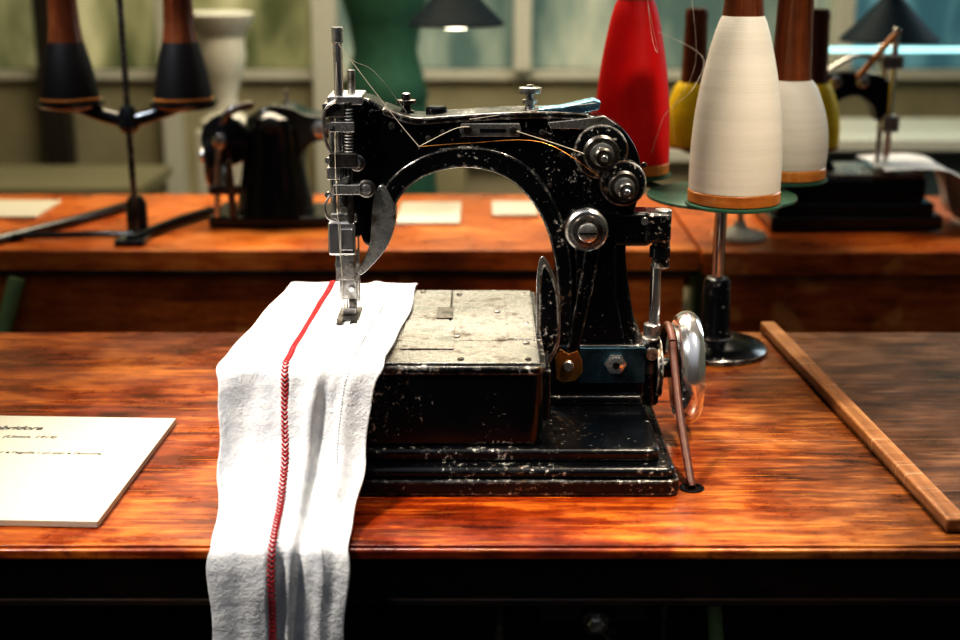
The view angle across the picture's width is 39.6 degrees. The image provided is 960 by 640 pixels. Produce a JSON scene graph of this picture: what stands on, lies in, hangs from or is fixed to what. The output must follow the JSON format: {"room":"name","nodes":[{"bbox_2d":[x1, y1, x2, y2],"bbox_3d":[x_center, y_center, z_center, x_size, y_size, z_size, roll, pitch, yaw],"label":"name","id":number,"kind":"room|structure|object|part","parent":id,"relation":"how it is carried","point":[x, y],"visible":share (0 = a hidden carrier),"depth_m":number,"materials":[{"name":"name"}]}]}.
{"room":"sewing workshop","nodes":[
{"label":"sewing workshop","id":0,"kind":"room"},
{"bbox_2d":[0,80,959,193],"bbox_3d":[0.000,-0.646,5.588,6.000,0.770,0.100,0,16,0],"label":"wall","id":1,"kind":"structure","parent":0,"point":[21,126],"depth_m":5.47,"materials":[{"name":"beige paint"}]},
{"bbox_2d":[0,0,36,67],"bbox_3d":[-2.360,-1.831,5.238,1.208,1.660,0.020,0,16,0],"label":"window","id":2,"kind":"structure","parent":1,"relation":"in","point":[17,37],"depth_m":5.42,"materials":[{"name":"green glass"}]},
{"bbox_2d":[31,0,77,164],"bbox_3d":[-1.720,-1.445,5.307,0.100,2.440,0.200,0,16,0],"label":"trim","id":3,"kind":"structure","parent":1,"relation":"attached to","point":[58,127],"depth_m":5.39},
{"bbox_2d":[77,0,157,67],"bbox_3d":[-1.485,-1.831,5.238,0.398,1.660,0.020,0,16,0],"label":"window","id":4,"kind":"structure","parent":1,"relation":"in","point":[98,19],"depth_m":5.42,"materials":[{"name":"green glass"}]},
{"bbox_2d":[154,0,188,193],"bbox_3d":[-1.250,-1.445,5.307,0.070,2.440,0.200,0,16,0],"label":"trim","id":5,"kind":"structure","parent":1,"relation":"attached to","point":[174,135],"depth_m":5.42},
{"bbox_2d":[192,0,311,67],"bbox_3d":[-0.935,-1.831,5.238,0.558,1.660,0.020,0,16,0],"label":"window","id":6,"kind":"structure","parent":1,"relation":"in","point":[278,35],"depth_m":5.42,"materials":[{"name":"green glass"}]},
{"bbox_2d":[310,0,339,193],"bbox_3d":[-0.620,-1.445,5.307,0.100,2.440,0.200,0,16,0],"label":"trim","id":7,"kind":"structure","parent":1,"relation":"attached to","point":[324,13],"depth_m":5.33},
{"bbox_2d":[339,0,512,67],"bbox_3d":[-0.225,-1.831,5.238,0.718,1.660,0.020,0,16,0],"label":"window","id":8,"kind":"structure","parent":1,"relation":"in","point":[491,47],"depth_m":5.43,"materials":[{"name":"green glass"}]},
{"bbox_2d":[0,69,959,79],"bbox_3d":[0.000,-0.997,5.415,6.000,0.040,0.040,0,16,0],"label":"trim","id":9,"kind":"structure","parent":1,"relation":"attached to","point":[5,74],"depth_m":5.40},
{"bbox_2d":[513,0,531,70],"bbox_3d":[0.170,-1.820,5.200,0.070,1.660,0.200,0,16,0],"label":"trim","id":10,"kind":"structure","parent":1,"relation":"attached to","point":[522,9],"depth_m":5.29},
{"bbox_2d":[531,0,829,67],"bbox_3d":[0.810,-1.831,5.238,1.208,1.660,0.020,0,16,0],"label":"window","id":11,"kind":"structure","parent":1,"relation":"in","point":[565,33],"depth_m":5.41,"materials":[{"name":"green glass"}]},
{"bbox_2d":[828,0,855,69],"bbox_3d":[1.450,-1.820,5.200,0.070,1.660,0.200,0,16,0],"label":"trim","id":12,"kind":"structure","parent":1,"relation":"attached to","point":[842,19],"depth_m":5.30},
{"bbox_2d":[851,0,959,67],"bbox_3d":[1.825,-1.831,5.238,0.678,1.660,0.020,0,16,0],"label":"window","id":13,"kind":"structure","parent":1,"relation":"in","point":[942,17],"depth_m":5.42,"materials":[{"name":"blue glass"}]},
{"bbox_2d":[682,301,688,310],"bbox_3d":[0.000,0.723,2.392,6.000,0.100,7.200,0,16,0],"label":"floor","id":14,"kind":"structure","parent":0,"point":[685,303],"depth_m":4.92,"materials":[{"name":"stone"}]},
{"bbox_2d":[0,165,171,193],"bbox_3d":[-1.700,-0.278,4.810,1.100,0.490,0.480,0,16,0],"label":"table","id":15,"kind":"object","parent":14,"relation":"on","point":[14,179],"visible":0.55,"depth_m":4.71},
{"bbox_2d":[193,10,253,193],"bbox_3d":[-0.800,-0.426,4.247,0.210,1.085,0.210,0,16,0],"label":"pedestal vase","id":16,"kind":"object","parent":14,"relation":"on","point":[220,33],"visible":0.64,"depth_m":4.08,"materials":[{"name":"beige ceramic"}]},
{"bbox_2d":[0,194,698,331],"bbox_3d":[-0.547,0.159,2.817,1.905,0.750,0.591,0,16,0],"label":"work table","id":17,"kind":"object","parent":14,"relation":"on","point":[195,276],"visible":0.56,"depth_m":2.49,"materials":[{"name":"brown wood"}]},
{"bbox_2d":[0,200,61,218],"bbox_3d":[-1.055,-0.234,2.814,0.290,0.006,0.180,0,16,0],"label":"card","id":18,"kind":"object","parent":17,"relation":"on","point":[9,209],"visible":1,"depth_m":2.81,"materials":[{"name":"paper"}]},
{"bbox_2d":[0,0,217,245],"bbox_3d":[-0.706,-0.436,2.590,0.436,0.522,0.369,0,16,0],"label":"stand","id":19,"kind":"object","parent":17,"relation":"on","point":[68,80],"visible":1,"depth_m":2.43,"materials":[{"name":"black paint"}]},
{"bbox_2d":[35,98,104,111],"bbox_3d":[-0.760,-0.399,2.476,0.124,0.019,0.124,0,16,0],"label":"tray","id":20,"kind":"object","parent":19,"relation":"on","point":[52,104],"depth_m":2.43,"materials":[{"name":"black paint"}]},
{"bbox_3d":[-0.708,-0.386,2.480,0.111,0.056,0.026,0,16,0],"label":"yoke arm","id":21,"kind":"part","parent":19,"relation":"part of","materials":[{"name":"black paint"}]},
{"bbox_3d":[-0.655,-0.408,2.473,0.011,0.510,0.011,0,16,0],"label":"post","id":22,"kind":"part","parent":19,"relation":"part of","materials":[{"name":"metal"}]},
{"bbox_3d":[-0.655,-0.160,2.545,0.056,0.012,0.120,0,16,0],"label":"foot plate","id":23,"kind":"part","parent":19,"relation":"part of","materials":[{"name":"black paint"}]},
{"bbox_3d":[-0.602,-0.386,2.480,0.111,0.056,0.026,0,16,0],"label":"yoke arm","id":24,"kind":"part","parent":19,"relation":"part of","materials":[{"name":"black paint"}]},
{"bbox_2d":[149,98,217,111],"bbox_3d":[-0.550,-0.399,2.476,0.124,0.019,0.124,0,16,0],"label":"tray","id":25,"kind":"object","parent":19,"relation":"on","point":[158,104],"depth_m":2.43,"materials":[{"name":"black paint"}]},
{"bbox_2d":[200,88,337,226],"bbox_3d":[-0.382,-0.330,2.675,0.360,0.267,0.179,0,16,0],"label":"sewing machine","id":26,"kind":"object","parent":17,"relation":"on","point":[274,190],"visible":0.77,"depth_m":2.62,"materials":[{"name":"black paint"}]},
{"bbox_3d":[-0.514,-0.281,2.615,0.024,0.162,0.012,0,16,0],"label":"rod","id":27,"kind":"part","parent":26,"relation":"part of","materials":[{"name":"metal"}]},
{"bbox_3d":[-0.488,-0.256,2.610,0.020,0.116,0.014,0,16,0],"label":"rod","id":28,"kind":"part","parent":26,"relation":"part of","materials":[{"name":"metal"}]},
{"bbox_3d":[-0.483,-0.379,2.619,0.062,0.105,0.073,-11,19,-33],"label":"lever","id":29,"kind":"part","parent":26,"relation":"part of","materials":[{"name":"metal"}]},
{"bbox_3d":[-0.535,-0.017,2.513,1.830,0.154,0.020,0,16,0],"label":"panel","id":30,"kind":"part","parent":17,"relation":"part of","materials":[{"name":"brown wood"}]},
{"bbox_2d":[395,202,460,224],"bbox_3d":[-0.105,-0.223,2.776,0.130,0.006,0.220,0,16,0],"label":"paper sheet","id":31,"kind":"object","parent":17,"relation":"on","point":[409,213],"visible":0.89,"depth_m":2.76,"materials":[{"name":"beige paper"}]},
{"bbox_2d":[492,201,537,216],"bbox_3d":[0.072,-0.235,2.819,0.095,0.006,0.150,0,16,0],"label":"paper sheet","id":32,"kind":"object","parent":17,"relation":"on","point":[499,208],"visible":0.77,"depth_m":2.80,"materials":[{"name":"beige paper"}]},
{"bbox_2d":[342,0,436,193],"bbox_3d":[-0.300,-0.590,4.304,0.340,1.370,0.340,0,16,0],"label":"dress form","id":33,"kind":"object","parent":14,"relation":"on","point":[383,41],"visible":0.4,"depth_m":4.14,"materials":[{"name":"green fabric"}]},
{"bbox_2d":[0,332,959,639],"bbox_3d":[0.050,0.476,1.706,2.400,0.751,0.718,0,16,0],"label":"work table","id":34,"kind":"object","parent":14,"relation":"on","point":[791,527],"visible":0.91,"depth_m":1.36,"materials":[{"name":"brown wood"}]},
{"bbox_2d":[0,416,175,527],"bbox_3d":[-0.583,0.157,1.448,0.434,0.007,0.291,1,16,2],"label":"card","id":35,"kind":"object","parent":34,"relation":"on","point":[56,471],"visible":1,"depth_m":1.44,"materials":[{"name":"paper"}]},
{"bbox_2d":[206,280,417,639],"bbox_3d":[-0.173,0.211,1.505,0.169,0.414,0.519,1,16,5],"label":"cloth","id":36,"kind":"object","parent":34,"relation":"on","point":[295,391],"visible":0.98,"depth_m":1.33,"materials":[{"name":"white fabric"}]},
{"bbox_2d":[0,612,959,639],"bbox_3d":[0.000,0.343,1.394,1.800,0.080,0.010,0,16,0],"label":"drawer","id":37,"kind":"object","parent":34,"relation":"attached to","point":[13,625],"depth_m":1.38,"materials":[{"name":"brown wood"}]},
{"bbox_2d":[322,27,705,495],"bbox_3d":[0.007,-0.089,1.483,0.490,0.465,0.360,0,16,0],"label":"sewing machine","id":38,"kind":"object","parent":34,"relation":"on","point":[554,391],"visible":0.95,"depth_m":1.45,"materials":[{"name":"black metal"}]},
{"bbox_3d":[-0.145,-0.017,1.513,0.011,0.024,0.014,0,16,0],"label":"presser foot stem","id":39,"kind":"part","parent":38,"relation":"part of","materials":[{"name":"metal"}]},
{"bbox_3d":[-0.117,-0.007,1.552,0.165,0.002,0.213,0,16,0],"label":"bed plate","id":40,"kind":"part","parent":38,"relation":"part of","materials":[{"name":"metal"}]},
{"bbox_3d":[-0.057,0.016,1.467,0.057,0.001,0.108,0,16,0],"label":"slide plate","id":41,"kind":"part","parent":38,"relation":"part of","materials":[{"name":"metal"}]},
{"bbox_3d":[-0.069,0.034,1.410,0.262,0.002,0.079,0,16,0],"label":"bed plate","id":42,"kind":"part","parent":38,"relation":"part of","materials":[{"name":"metal"}]},
{"bbox_3d":[0.011,-0.207,1.448,0.067,0.015,0.008,0,16,0],"label":"slotted plate","id":43,"kind":"part","parent":38,"relation":"part of","materials":[{"name":"metal"}]},
{"bbox_3d":[0.015,-0.006,1.552,0.095,0.002,0.213,0,16,0],"label":"bed plate","id":44,"kind":"part","parent":38,"relation":"part of","materials":[{"name":"metal"}]},
{"bbox_3d":[-0.009,0.110,1.540,0.423,0.014,0.351,0,16,0],"label":"moulding","id":45,"kind":"part","parent":38,"relation":"part of","materials":[{"name":"black metal"}]},
{"bbox_3d":[0.097,-0.233,1.457,0.068,0.019,0.026,0,16,0],"label":"blued lever","id":46,"kind":"part","parent":38,"relation":"part of","materials":[{"name":"blue metal"}]},
{"bbox_3d":[0.116,-0.028,1.491,0.037,0.148,0.010,0,16,0],"label":"pillar lever","id":47,"kind":"part","parent":38,"relation":"part of","materials":[{"name":"black metal"}]},
{"bbox_2d":[571,216,602,246],"bbox_3d":[0.117,-0.096,1.451,0.035,0.035,0.006,0,16,0],"label":"knob","id":48,"kind":"object","parent":38,"relation":"on","point":[586,231],"depth_m":1.45,"materials":[{"name":"metal"}]},
{"bbox_3d":[0.149,0.051,1.510,0.075,0.042,0.006,0,16,0],"label":"blued plate","id":49,"kind":"part","parent":38,"relation":"part of","materials":[{"name":"metal"}]},
{"bbox_3d":[0.163,-0.105,1.495,0.056,0.039,0.038,0,16,0],"label":"rocker arm","id":50,"kind":"part","parent":38,"relation":"part of","materials":[{"name":"black metal"}]},
{"bbox_3d":[0.198,-0.028,1.506,0.012,0.074,0.012,0,16,0],"label":"link rod","id":51,"kind":"part","parent":38,"relation":"part of","materials":[{"name":"silver metal"}]},
{"bbox_3d":[0.227,0.055,1.537,0.010,0.096,0.096,0,16,0],"label":"wheel dish","id":52,"kind":"part","parent":38,"relation":"part of","materials":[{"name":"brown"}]},
{"bbox_3d":[0.115,0.278,1.357,0.110,0.055,0.015,0,16,0],"label":"hanger plate","id":53,"kind":"part","parent":34,"relation":"part of","materials":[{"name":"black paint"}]},
{"bbox_3d":[0.109,0.415,1.370,0.065,0.256,0.033,7,17,22],"label":"knee lever rod","id":54,"kind":"part","parent":34,"relation":"part of","materials":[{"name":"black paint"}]},
{"bbox_3d":[0.190,0.393,1.403,0.008,0.380,0.008,0,16,0],"label":"pull rod","id":55,"kind":"part","parent":34,"relation":"part of","materials":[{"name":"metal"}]},
{"bbox_2d":[596,0,828,365],"bbox_3d":[0.323,-0.249,1.789,0.330,0.599,0.339,0,16,0],"label":"stand","id":56,"kind":"object","parent":34,"relation":"on","point":[760,124],"visible":0.87,"depth_m":1.80,"materials":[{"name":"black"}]},
{"bbox_3d":[0.271,-0.182,1.859,0.010,0.019,0.167,-14,21,-39],"label":"red cone arm","id":57,"kind":"part","parent":56,"relation":"part of","materials":[{"name":"green paint"}]},
{"bbox_3d":[0.216,-0.210,1.916,0.116,0.005,0.116,0,16,0],"label":"red cone plate","id":58,"kind":"part","parent":56,"relation":"part of","materials":[{"name":"green paint"}]},
{"bbox_3d":[0.326,-0.112,1.815,0.017,0.122,0.017,0,16,0],"label":"stand rod","id":59,"kind":"part","parent":56,"relation":"part of","materials":[{"name":"silver metal"}]},
{"bbox_3d":[0.324,-0.150,1.705,0.123,0.005,0.123,0,16,0],"label":"cream cone plate","id":60,"kind":"part","parent":56,"relation":"part of","materials":[{"name":"green paint"}]},
{"bbox_3d":[0.429,-0.199,1.878,0.118,0.005,0.118,0,16,0],"label":"cream cone plate","id":61,"kind":"part","parent":56,"relation":"part of","materials":[{"name":"green paint"}]},
{"bbox_2d":[760,321,959,531],"bbox_3d":[0.443,0.103,1.616,0.028,0.015,0.690,-1,16,-3],"label":"batten","id":62,"kind":"object","parent":34,"relation":"on","point":[913,479],"visible":1,"depth_m":1.51,"materials":[{"name":"brown wood"}]},
{"bbox_3d":[0.823,0.114,1.611,0.795,0.001,0.690,0,16,0],"label":"panel","id":63,"kind":"part","parent":34,"relation":"part of","materials":[{"name":"brown wood"}]},
{"bbox_2d":[466,148,689,300],"bbox_3d":[0.425,-0.383,5.014,1.050,0.580,0.350,0,16,0],"label":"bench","id":64,"kind":"object","parent":14,"relation":"on","point":[478,181],"visible":0.02,"depth_m":4.85,"materials":[{"name":"beige wood"}]},
{"bbox_2d":[667,196,959,331],"bbox_3d":[1.306,0.156,2.833,1.787,0.746,0.560,0,16,0],"label":"work table","id":65,"kind":"object","parent":14,"relation":"on","point":[799,280],"visible":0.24,"depth_m":2.51,"materials":[{"name":"brown wood"}]},
{"bbox_3d":[1.295,-0.149,2.985,1.710,0.150,0.020,0,16,0],"label":"panel","id":66,"kind":"part","parent":65,"relation":"part of","materials":[{"name":"brown wood"}]},
{"bbox_3d":[0.500,0.126,3.022,0.060,0.700,0.060,0,16,0],"label":"leg","id":67,"kind":"part","parent":65,"relation":"part of","materials":[{"name":"green metal"}]},
{"bbox_2d":[669,8,839,243],"bbox_3d":[0.509,-0.364,2.509,0.261,0.432,0.267,-13,21,-38],"label":"stand","id":68,"kind":"object","parent":65,"relation":"on","point":[683,114],"visible":0.26,"depth_m":2.46,"materials":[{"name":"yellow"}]},
{"bbox_3d":[0.500,-0.254,2.549,0.014,0.152,0.014,0,16,0],"label":"stand rod","id":69,"kind":"part","parent":68,"relation":"part of","materials":[{"name":"silver metal"}]},
{"bbox_3d":[1.295,-0.017,2.523,1.710,0.150,0.020,0,16,0],"label":"panel","id":70,"kind":"part","parent":65,"relation":"part of","materials":[{"name":"brown wood"}]},
{"bbox_2d":[757,27,942,228],"bbox_3d":[0.742,-0.392,2.676,0.339,0.385,0.212,0,16,0],"label":"sewing machine","id":71,"kind":"object","parent":65,"relation":"on","point":[855,195],"visible":0.52,"depth_m":2.63,"materials":[{"name":"black paint"}]},
{"bbox_3d":[0.747,-0.502,2.611,0.141,0.039,0.008,0,16,0],"label":"takeup lever","id":72,"kind":"part","parent":71,"relation":"part of","materials":[{"name":"metal"}]},
{"bbox_3d":[0.755,-0.305,2.701,0.238,0.006,0.159,0,16,0],"label":"bed plate","id":73,"kind":"part","parent":71,"relation":"part of","materials":[{"name":"metal"}]},
{"bbox_3d":[0.779,-0.520,2.606,0.084,0.098,0.013,0,16,0],"label":"takeup lever","id":74,"kind":"part","parent":71,"relation":"part of","materials":[{"name":"orange metal"}]},
{"bbox_2d":[856,153,959,218],"bbox_3d":[0.879,-0.260,2.688,0.208,0.123,0.200,0,16,0],"label":"cloth","id":75,"kind":"object","parent":65,"relation":"on","point":[948,180],"visible":0.96,"depth_m":2.71,"materials":[{"name":"white fabric"}]},
{"bbox_2d":[814,0,959,195],"bbox_3d":[1.675,-0.670,4.619,1.350,1.350,0.550,0,16,0],"label":"display cabinet","id":76,"kind":"object","parent":14,"relation":"on","point":[937,139],"visible":0.03,"depth_m":4.42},
{"bbox_2d":[828,118,959,151],"bbox_3d":[1.675,-0.646,4.626,1.350,0.040,0.550,0,16,0],"label":"shelf","id":77,"kind":"object","parent":76,"relation":"attached to","point":[856,134],"depth_m":4.45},
{"bbox_3d":[0.000,-2.623,2.993,6.000,0.100,4.200,0,16,0],"label":"ceiling","id":78,"kind":"structure","parent":0,"visible":0},
{"bbox_2d":[407,0,504,28],"bbox_3d":[-0.053,-1.525,2.684,0.216,1.840,0.216,0,16,0],"label":"pendant lamp","id":79,"kind":"object","parent":78,"relation":"hanging from","point":[447,14],"visible":1,"depth_m":2.86,"materials":[{"name":"black metal"}]},
{"bbox_3d":[-0.053,-0.651,2.934,0.206,0.004,0.206,0,16,0],"label":"lamp shade","id":80,"kind":"part","parent":79,"relation":"part of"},
{"bbox_2d":[839,0,940,44],"bbox_3d":[0.903,-1.508,2.688,0.216,1.874,0.216,0,16,0],"label":"pendant lamp","id":81,"kind":"object","parent":78,"relation":"hanging from","point":[876,26],"visible":0.82,"depth_m":2.88,"materials":[{"name":"black metal"}]},
{"bbox_3d":[0.903,-0.618,2.944,0.206,0.004,0.206,0,16,0],"label":"lamp shade","id":82,"kind":"part","parent":81,"relation":"part of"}
]}

